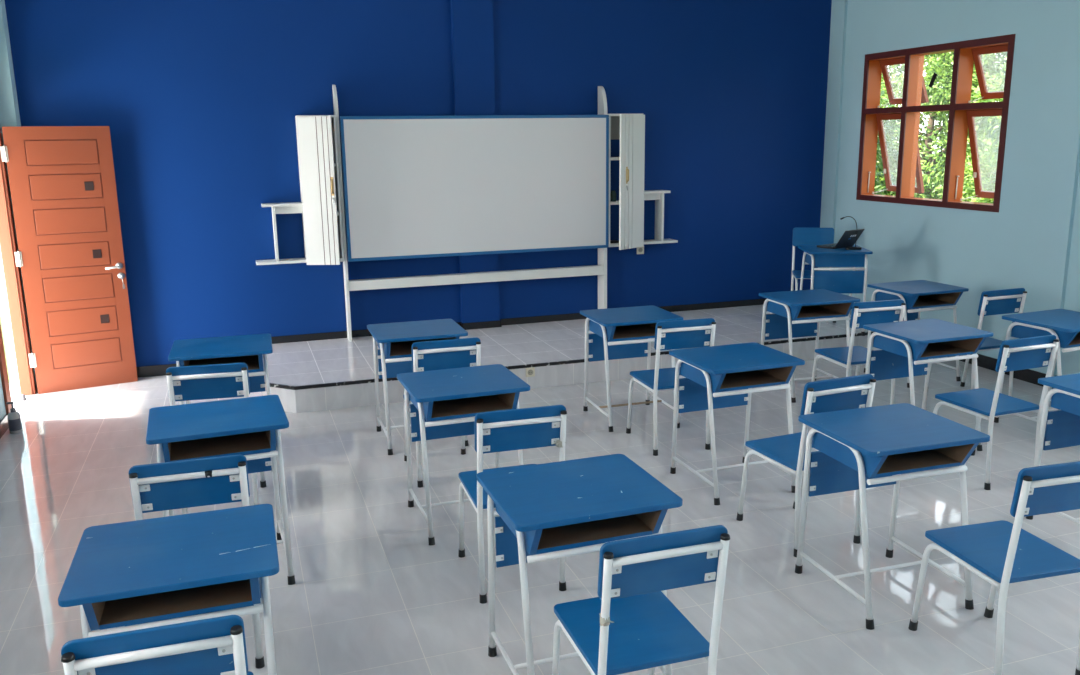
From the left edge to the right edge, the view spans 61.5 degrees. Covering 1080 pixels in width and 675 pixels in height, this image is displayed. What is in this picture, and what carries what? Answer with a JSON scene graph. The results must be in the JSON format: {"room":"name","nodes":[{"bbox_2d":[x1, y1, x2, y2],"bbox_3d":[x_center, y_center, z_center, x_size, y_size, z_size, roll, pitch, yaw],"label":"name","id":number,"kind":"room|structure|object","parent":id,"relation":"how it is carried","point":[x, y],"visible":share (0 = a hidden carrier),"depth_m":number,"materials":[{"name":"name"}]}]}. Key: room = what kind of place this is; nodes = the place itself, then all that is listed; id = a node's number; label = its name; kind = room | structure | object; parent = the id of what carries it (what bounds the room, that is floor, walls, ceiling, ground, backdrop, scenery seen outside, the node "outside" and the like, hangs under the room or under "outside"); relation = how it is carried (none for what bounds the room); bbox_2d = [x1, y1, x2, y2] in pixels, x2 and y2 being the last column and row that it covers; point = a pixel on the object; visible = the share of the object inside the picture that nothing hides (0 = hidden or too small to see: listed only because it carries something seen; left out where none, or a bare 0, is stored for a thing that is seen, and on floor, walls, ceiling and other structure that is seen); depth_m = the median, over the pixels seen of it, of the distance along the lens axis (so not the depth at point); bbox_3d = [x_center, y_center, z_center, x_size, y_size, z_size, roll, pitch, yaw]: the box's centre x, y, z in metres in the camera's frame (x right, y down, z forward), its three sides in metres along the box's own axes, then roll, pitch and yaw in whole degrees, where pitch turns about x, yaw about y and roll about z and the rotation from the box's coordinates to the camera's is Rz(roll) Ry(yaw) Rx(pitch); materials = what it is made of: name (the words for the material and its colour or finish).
{"room":"classroom","nodes":[
{"label":"classroom","id":0,"kind":"room"},
{"bbox_2d":[0,0,37,420],"bbox_3d":[-2.494,-0.312,2.407,0.265,3.400,10.080,-5,13,-18],"label":"wall","id":1,"kind":"structure","parent":0,"point":[9,109],"depth_m":6.72,"materials":[{"name":"blue paint"}]},
{"bbox_2d":[0,414,8,438],"bbox_3d":[-2.267,1.415,2.240,0.012,0.090,8.640,-5,13,-18],"label":"baseboard","id":2,"kind":"structure","parent":1,"relation":"attached to","point":[4,426],"depth_m":6.08,"materials":[{"name":"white tile"}]},
{"bbox_2d":[0,129,35,413],"bbox_3d":[-3.836,-0.738,6.359,0.098,2.580,0.910,-5,13,-18],"label":"door frame","id":3,"kind":"structure","parent":1,"relation":"in","point":[8,247],"depth_m":6.80,"materials":[{"name":"paint"}]},
{"bbox_2d":[0,126,137,393],"bbox_3d":[-3.588,-0.584,6.960,0.740,2.015,0.102,-8,14,-29],"label":"door","id":4,"kind":"structure","parent":3,"relation":"attached to","point":[70,255],"depth_m":6.96,"materials":[{"name":"paint"}]},
{"bbox_2d":[4,0,831,366],"bbox_3d":[-0.584,-1.577,8.068,7.295,3.400,0.210,-5,13,-18],"label":"wall","id":5,"kind":"structure","parent":0,"point":[199,101],"depth_m":7.77,"materials":[{"name":"blue paint"}]},
{"bbox_2d":[256,202,305,264],"bbox_3d":[-2.165,-0.864,7.537,0.400,0.491,0.163,-5,13,-18],"label":"wall shelf","id":6,"kind":"object","parent":5,"relation":"attached to","point":[290,207],"visible":1,"depth_m":7.49,"materials":[{"name":"white laminate"}]},
{"bbox_2d":[295,115,343,264],"bbox_3d":[-1.810,-1.212,7.495,0.312,1.207,0.329,-5,13,-18],"label":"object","id":7,"kind":"object","parent":5,"relation":"attached to","point":[317,148],"visible":0.99,"depth_m":7.41,"materials":[{"name":"white laminate"}]},
{"bbox_2d":[136,298,766,377],"bbox_3d":[-0.496,-0.028,8.342,7.150,0.254,0.072,-5,13,-18],"label":"baseboard","id":8,"kind":"structure","parent":5,"relation":"attached to","point":[154,370],"depth_m":8.30,"materials":[{"name":"black tile"}]},
{"bbox_2d":[270,332,872,389],"bbox_3d":[0.486,-0.002,7.904,5.624,0.024,1.524,-5,13,-18],"label":"trim","id":9,"kind":"structure","parent":5,"relation":"attached to","point":[866,333],"depth_m":6.93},
{"bbox_2d":[607,114,644,249],"bbox_3d":[0.787,-1.430,8.328,0.347,1.207,0.360,-5,13,-18],"label":"upper cabinet","id":10,"kind":"object","parent":5,"relation":"attached to","point":[629,128],"visible":0.92,"depth_m":8.24,"materials":[{"name":"white laminate"}]},
{"bbox_2d":[610,190,615,201],"bbox_3d":[0.676,-1.309,8.393,0.060,0.100,0.060,-5,13,-18],"label":"glass jar","id":11,"kind":"object","parent":10,"relation":"on","point":[613,193],"visible":0.98,"depth_m":8.37,"materials":[{"name":"clear glass"}]},
{"bbox_2d":[610,200,618,204],"bbox_3d":[0.758,-1.258,8.452,0.305,0.026,0.180,-5,13,-18],"label":"shelf","id":12,"kind":"object","parent":10,"relation":"attached to","point":[616,202],"depth_m":8.34,"materials":[{"name":"white laminate"}]},
{"bbox_2d":[637,247,643,253],"bbox_3d":[0.961,-0.839,8.702,0.075,0.080,0.016,-5,13,-18],"label":"wall socket","id":13,"kind":"object","parent":5,"relation":"attached to","point":[640,250],"visible":0.84,"depth_m":8.70,"materials":[{"name":"beige plastic"}]},
{"bbox_2d":[644,190,677,243],"bbox_3d":[1.100,-1.143,8.604,0.382,0.491,0.163,-5,13,-18],"label":"wall shelf","id":14,"kind":"object","parent":5,"relation":"attached to","point":[657,195],"visible":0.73,"depth_m":8.57,"materials":[{"name":"white laminate"}]},
{"bbox_2d":[0,357,1079,674],"bbox_3d":[1.001,1.053,3.906,7.595,0.002,10.080,-5,13,-18],"label":"floor","id":15,"kind":"structure","parent":0,"point":[370,594],"depth_m":4.30,"materials":[{"name":"white tile"}]},
{"bbox_2d":[6,401,22,433],"bbox_3d":[-3.513,0.532,6.068,0.078,0.214,0.078,-5,13,-18],"label":"pump bottle","id":16,"kind":"object","parent":15,"relation":"on","point":[14,418],"visible":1,"depth_m":6.05,"materials":[{"name":"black plastic"}]},
{"bbox_2d":[21,394,26,400],"bbox_3d":[-3.893,0.452,6.848,0.040,0.048,0.040,-5,13,-18],"label":"door stop","id":17,"kind":"object","parent":15,"relation":"on","point":[23,397],"visible":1,"depth_m":6.83,"materials":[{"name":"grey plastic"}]},
{"bbox_2d":[61,615,253,674],"bbox_3d":[-0.921,1.005,2.319,0.379,0.826,0.511,-5,13,-17],"label":"chair","id":18,"kind":"object","parent":15,"relation":"on","point":[217,645],"visible":1,"depth_m":2.04,"materials":[{"name":"blue paint"}]},
{"bbox_2d":[58,504,278,674],"bbox_3d":[-1.059,0.969,2.738,0.559,0.723,0.526,-5,13,-18],"label":"school desk","id":19,"kind":"object","parent":15,"relation":"on","point":[161,571],"visible":0.98,"depth_m":2.59,"materials":[{"name":"blue paint"}]},
{"bbox_2d":[129,455,264,668],"bbox_3d":[-1.257,0.776,3.389,0.379,0.826,0.511,-4,13,-16],"label":"chair","id":20,"kind":"object","parent":15,"relation":"on","point":[172,485],"visible":0.51,"depth_m":3.11,"materials":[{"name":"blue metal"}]},
{"bbox_2d":[166,363,265,513],"bbox_3d":[-1.665,0.490,4.718,0.379,0.826,0.511,-4,13,-12],"label":"chair","id":21,"kind":"object","parent":15,"relation":"on","point":[213,381],"visible":0.36,"depth_m":4.44,"materials":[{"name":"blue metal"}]},
{"bbox_2d":[146,395,294,584],"bbox_3d":[-1.394,0.694,4.016,0.559,0.723,0.526,-5,13,-21],"label":"school desk","id":22,"kind":"object","parent":15,"relation":"on","point":[250,427],"visible":0.81,"depth_m":3.92,"materials":[{"name":"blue wood"}]},
{"bbox_2d":[168,333,272,466],"bbox_3d":[-1.855,0.399,5.394,0.559,0.723,0.526,-5,13,-17],"label":"school desk","id":23,"kind":"object","parent":15,"relation":"on","point":[251,350],"visible":0.56,"depth_m":5.30,"materials":[{"name":"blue wood"}]},
{"bbox_2d":[367,319,467,454],"bbox_3d":[-0.770,0.299,5.780,0.559,0.723,0.526,-5,13,-17],"label":"school desk","id":24,"kind":"object","parent":15,"relation":"on","point":[394,341],"visible":0.69,"depth_m":5.69,"materials":[{"name":"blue wood"}]},
{"bbox_2d":[403,337,480,487],"bbox_3d":[-0.567,0.371,5.195,0.379,0.826,0.511,-5,13,-17],"label":"chair","id":25,"kind":"object","parent":15,"relation":"on","point":[463,352],"visible":0.44,"depth_m":4.93,"materials":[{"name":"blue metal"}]},
{"bbox_2d":[397,364,529,545],"bbox_3d":[-0.377,0.565,4.542,0.559,0.723,0.526,-5,13,-19],"label":"school desk","id":26,"kind":"object","parent":15,"relation":"on","point":[447,402],"visible":0.84,"depth_m":4.45,"materials":[{"name":"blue wood"}]},
{"bbox_2d":[458,405,566,603],"bbox_3d":[-0.133,0.643,3.926,0.380,0.826,0.512,-4,13,-16],"label":"chair","id":27,"kind":"object","parent":15,"relation":"on","point":[543,426],"visible":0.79,"depth_m":3.67,"materials":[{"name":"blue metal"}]},
{"bbox_2d":[262,305,881,412],"bbox_3d":[0.489,0.081,7.925,5.620,0.192,1.520,-5,13,-18],"label":"platform","id":28,"kind":"object","parent":15,"relation":"on","point":[330,360],"visible":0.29,"depth_m":7.29,"materials":[{"name":"tile"}]},
{"bbox_2d":[332,85,608,341],"bbox_3d":[-0.537,-1.120,8.016,2.396,2.142,0.190,-5,13,-18],"label":"whiteboard","id":29,"kind":"object","parent":28,"relation":"on","point":[415,186],"visible":0.99,"depth_m":7.88,"materials":[{"name":"plastic"}]},
{"bbox_2d":[349,265,602,290],"bbox_3d":[-0.531,-0.539,8.133,2.341,0.082,0.085,-5,13,-18],"label":"crossbar","id":30,"kind":"object","parent":29,"relation":"attached to","point":[509,275],"depth_m":8.08,"materials":[{"name":"white metal"}]},
{"bbox_2d":[526,367,534,376],"bbox_3d":[-0.074,0.265,6.942,0.072,0.072,0.014,-5,13,-18],"label":"wall socket","id":31,"kind":"object","parent":28,"relation":"attached to","point":[530,372],"visible":1,"depth_m":6.94,"materials":[{"name":"beige plastic"}]},
{"bbox_2d":[791,228,835,322],"bbox_3d":[2.564,-0.593,8.500,0.379,0.826,0.511,1,13,10],"label":"chair","id":32,"kind":"object","parent":28,"relation":"on","point":[801,236],"visible":0.56,"depth_m":8.63,"materials":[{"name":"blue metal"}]},
{"bbox_2d":[798,245,872,335],"bbox_3d":[2.552,-0.419,7.952,0.526,0.723,0.526,0,12,4],"label":"desk","id":33,"kind":"object","parent":28,"relation":"on","point":[841,282],"visible":0.8,"depth_m":7.70,"materials":[{"name":"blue wood"}]},
{"bbox_2d":[817,229,863,248],"bbox_3d":[2.616,-0.867,7.912,0.262,0.166,0.293,-10,15,-35],"label":"laptop","id":34,"kind":"object","parent":33,"relation":"on","point":[848,239],"visible":0.98,"depth_m":7.84,"materials":[{"name":"black plastic"}]},
{"bbox_2d":[840,216,861,249],"bbox_3d":[2.648,-0.890,7.741,0.188,0.284,0.070,0,12,2],"label":"gooseneck microphone","id":35,"kind":"object","parent":33,"relation":"on","point":[855,247],"visible":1,"depth_m":7.73,"materials":[{"name":"black plastic"}]},
{"bbox_2d":[476,454,682,674],"bbox_3d":[0.129,0.860,3.158,0.573,0.723,0.526,-5,13,-19],"label":"school desk","id":36,"kind":"object","parent":15,"relation":"on","point":[554,510],"visible":0.93,"depth_m":3.03,"materials":[{"name":"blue wood"}]},
{"bbox_2d":[580,305,682,431],"bbox_3d":[0.614,0.198,6.156,0.559,0.723,0.526,-4,13,-16],"label":"school desk","id":37,"kind":"object","parent":15,"relation":"on","point":[623,332],"visible":0.84,"depth_m":6.15,"materials":[{"name":"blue wood"}]},
{"bbox_2d":[552,525,729,674],"bbox_3d":[0.277,0.891,2.762,0.383,0.826,0.511,-5,13,-17],"label":"chair","id":38,"kind":"object","parent":15,"relation":"on","point":[631,626],"visible":1,"depth_m":2.58,"materials":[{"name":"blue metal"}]},
{"bbox_2d":[626,318,715,455],"bbox_3d":[0.801,0.255,5.640,0.379,0.826,0.511,-4,13,-16],"label":"chair","id":39,"kind":"object","parent":15,"relation":"on","point":[692,333],"visible":0.77,"depth_m":5.40,"materials":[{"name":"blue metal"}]},
{"bbox_2d":[669,342,804,504],"bbox_3d":[1.060,0.453,4.963,0.559,0.723,0.526,-5,13,-19],"label":"school desk","id":40,"kind":"object","parent":15,"relation":"on","point":[722,376],"visible":0.98,"depth_m":4.88,"materials":[{"name":"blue wood"}]},
{"bbox_2d":[736,374,875,556],"bbox_3d":[1.246,0.540,4.309,0.379,0.826,0.511,-6,13,-22],"label":"chair","id":41,"kind":"object","parent":15,"relation":"on","point":[787,452],"visible":0.66,"depth_m":4.09,"materials":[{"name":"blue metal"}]},
{"bbox_2d":[759,289,859,402],"bbox_3d":[1.980,0.050,6.745,0.559,0.723,0.526,-4,13,-15],"label":"school desk","id":42,"kind":"object","parent":15,"relation":"on","point":[798,313],"visible":0.89,"depth_m":6.70,"materials":[{"name":"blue wood"}]},
{"bbox_2d":[811,299,905,404],"bbox_3d":[2.136,0.121,6.164,0.379,0.826,0.511,-4,13,-15],"label":"chair","id":43,"kind":"object","parent":15,"relation":"on","point":[885,311],"visible":0.6,"depth_m":5.92,"materials":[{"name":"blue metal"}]},
{"bbox_2d":[795,403,989,629],"bbox_3d":[1.430,0.712,3.754,0.559,0.723,0.526,-5,13,-17],"label":"school desk","id":44,"kind":"object","parent":15,"relation":"on","point":[860,449],"visible":1,"depth_m":3.66,"materials":[{"name":"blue wood"}]},
{"bbox_2d":[864,280,968,387],"bbox_3d":[2.927,-0.041,7.100,0.559,0.723,0.526,-5,13,-19],"label":"school desk","id":45,"kind":"object","parent":15,"relation":"on","point":[917,294],"visible":0.72,"depth_m":6.99,"materials":[{"name":"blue wood"}]},
{"bbox_2d":[863,318,992,450],"bbox_3d":[2.347,0.303,5.564,0.559,0.723,0.526,-5,13,-18],"label":"school desk","id":46,"kind":"object","parent":15,"relation":"on","point":[908,348],"visible":0.8,"depth_m":5.48,"materials":[{"name":"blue wood"}]},
{"bbox_2d":[923,288,1026,396],"bbox_3d":[3.111,0.030,6.521,0.379,0.826,0.511,-5,13,-19],"label":"chair","id":47,"kind":"object","parent":15,"relation":"on","point":[1005,301],"visible":0.49,"depth_m":6.27,"materials":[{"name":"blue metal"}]},
{"bbox_2d":[908,461,1079,674],"bbox_3d":[1.667,0.765,3.251,0.379,0.826,0.511,-4,13,-14],"label":"chair","id":48,"kind":"object","parent":15,"relation":"on","point":[1001,553],"visible":1,"depth_m":3.11,"materials":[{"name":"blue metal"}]},
{"bbox_2d":[933,335,1058,489],"bbox_3d":[2.492,0.360,5.052,0.379,0.826,0.511,-5,13,-20],"label":"chair","id":49,"kind":"object","parent":15,"relation":"on","point":[1039,351],"visible":0.88,"depth_m":4.85,"materials":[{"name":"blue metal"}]},
{"bbox_2d":[994,309,1079,422],"bbox_3d":[3.332,0.234,5.816,0.559,0.723,0.526,-6,13,-23],"label":"school desk","id":50,"kind":"object","parent":15,"relation":"on","point":[1064,324],"visible":0.61,"depth_m":5.72,"materials":[{"name":"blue wood"}]},
{"bbox_2d":[1026,373,1079,523],"bbox_3d":[2.729,0.578,4.283,0.559,0.723,0.526,-5,13,-18],"label":"school desk","id":51,"kind":"object","parent":15,"relation":"on","point":[1060,428],"visible":0.93,"depth_m":4.38,"materials":[{"name":"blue wood"}]},
{"bbox_2d":[818,0,1079,375],"bbox_3d":[4.490,-0.909,4.690,0.180,3.400,10.080,-5,13,-18],"label":"wall","id":52,"kind":"structure","parent":0,"point":[1032,244],"depth_m":7.23,"materials":[{"name":"blue paint"}]},
{"bbox_2d":[856,34,1015,211],"bbox_3d":[3.474,-1.826,7.867,0.326,1.342,1.740,-5,13,-18],"label":"window","id":53,"kind":"structure","parent":52,"relation":"in","point":[962,113],"depth_m":7.85,"materials":[{"name":"orange paint"}]},
{"bbox_2d":[929,72,936,87],"bbox_3d":[3.387,-2.217,7.831,0.004,0.130,0.093,-5,13,-18],"label":"tape strip","id":54,"kind":"object","parent":53,"relation":"attached to","point":[934,76],"visible":1,"depth_m":7.83,"materials":[{"name":"black plastic"}]},
{"bbox_2d":[851,308,1055,388],"bbox_3d":[4.477,0.660,4.881,0.042,0.254,9.520,-5,13,-18],"label":"baseboard","id":55,"kind":"structure","parent":52,"relation":"attached to","point":[1028,375],"depth_m":7.07,"materials":[{"name":"black tile"}]},
{"label":"outside","id":56,"kind":"structure","parent":0,"visible":0},
{"bbox_2d":[0,154,968,382],"bbox_3d":[-1.627,-2.191,20.555,130.000,0.290,120.000,-5,13,-18],"label":"ground","id":57,"kind":"structure","parent":56,"point":[920,154],"depth_m":10.04,"materials":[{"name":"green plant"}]},
{"bbox_2d":[874,76,899,195],"bbox_3d":[3.496,-2.155,11.926,2.732,3.648,2.821,8,15,36],"label":"tree","id":58,"kind":"object","parent":57,"relation":"on","point":[887,127],"visible":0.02,"depth_m":11.51,"materials":[{"name":"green plant"}]},
{"bbox_2d":[881,64,922,177],"bbox_3d":[6.064,-4.407,18.170,2.712,5.384,2.819,-10,15,-36],"label":"tree","id":59,"kind":"object","parent":57,"relation":"on","point":[900,69],"visible":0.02,"depth_m":17.56,"materials":[{"name":"green plant"}]},
{"bbox_2d":[874,51,1005,201],"bbox_3d":[6.175,-3.240,14.402,2.712,4.638,2.819,9,16,37],"label":"tree","id":60,"kind":"object","parent":57,"relation":"on","point":[941,64],"visible":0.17,"depth_m":13.85,"materials":[{"name":"green plant"}]},
{"bbox_2d":[936,56,1006,203],"bbox_3d":[6.260,-2.135,10.825,2.819,3.934,2.712,5,13,23],"label":"tree","id":61,"kind":"object","parent":57,"relation":"on","point":[994,129],"visible":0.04,"depth_m":10.71,"materials":[{"name":"green plant"}]},
{"bbox_2d":[944,52,1006,181],"bbox_3d":[9.007,-3.929,16.935,2.732,4.992,2.821,6,14,28],"label":"tree","id":62,"kind":"object","parent":57,"relation":"on","point":[1001,54],"visible":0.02,"depth_m":16.82,"materials":[{"name":"green plant"}]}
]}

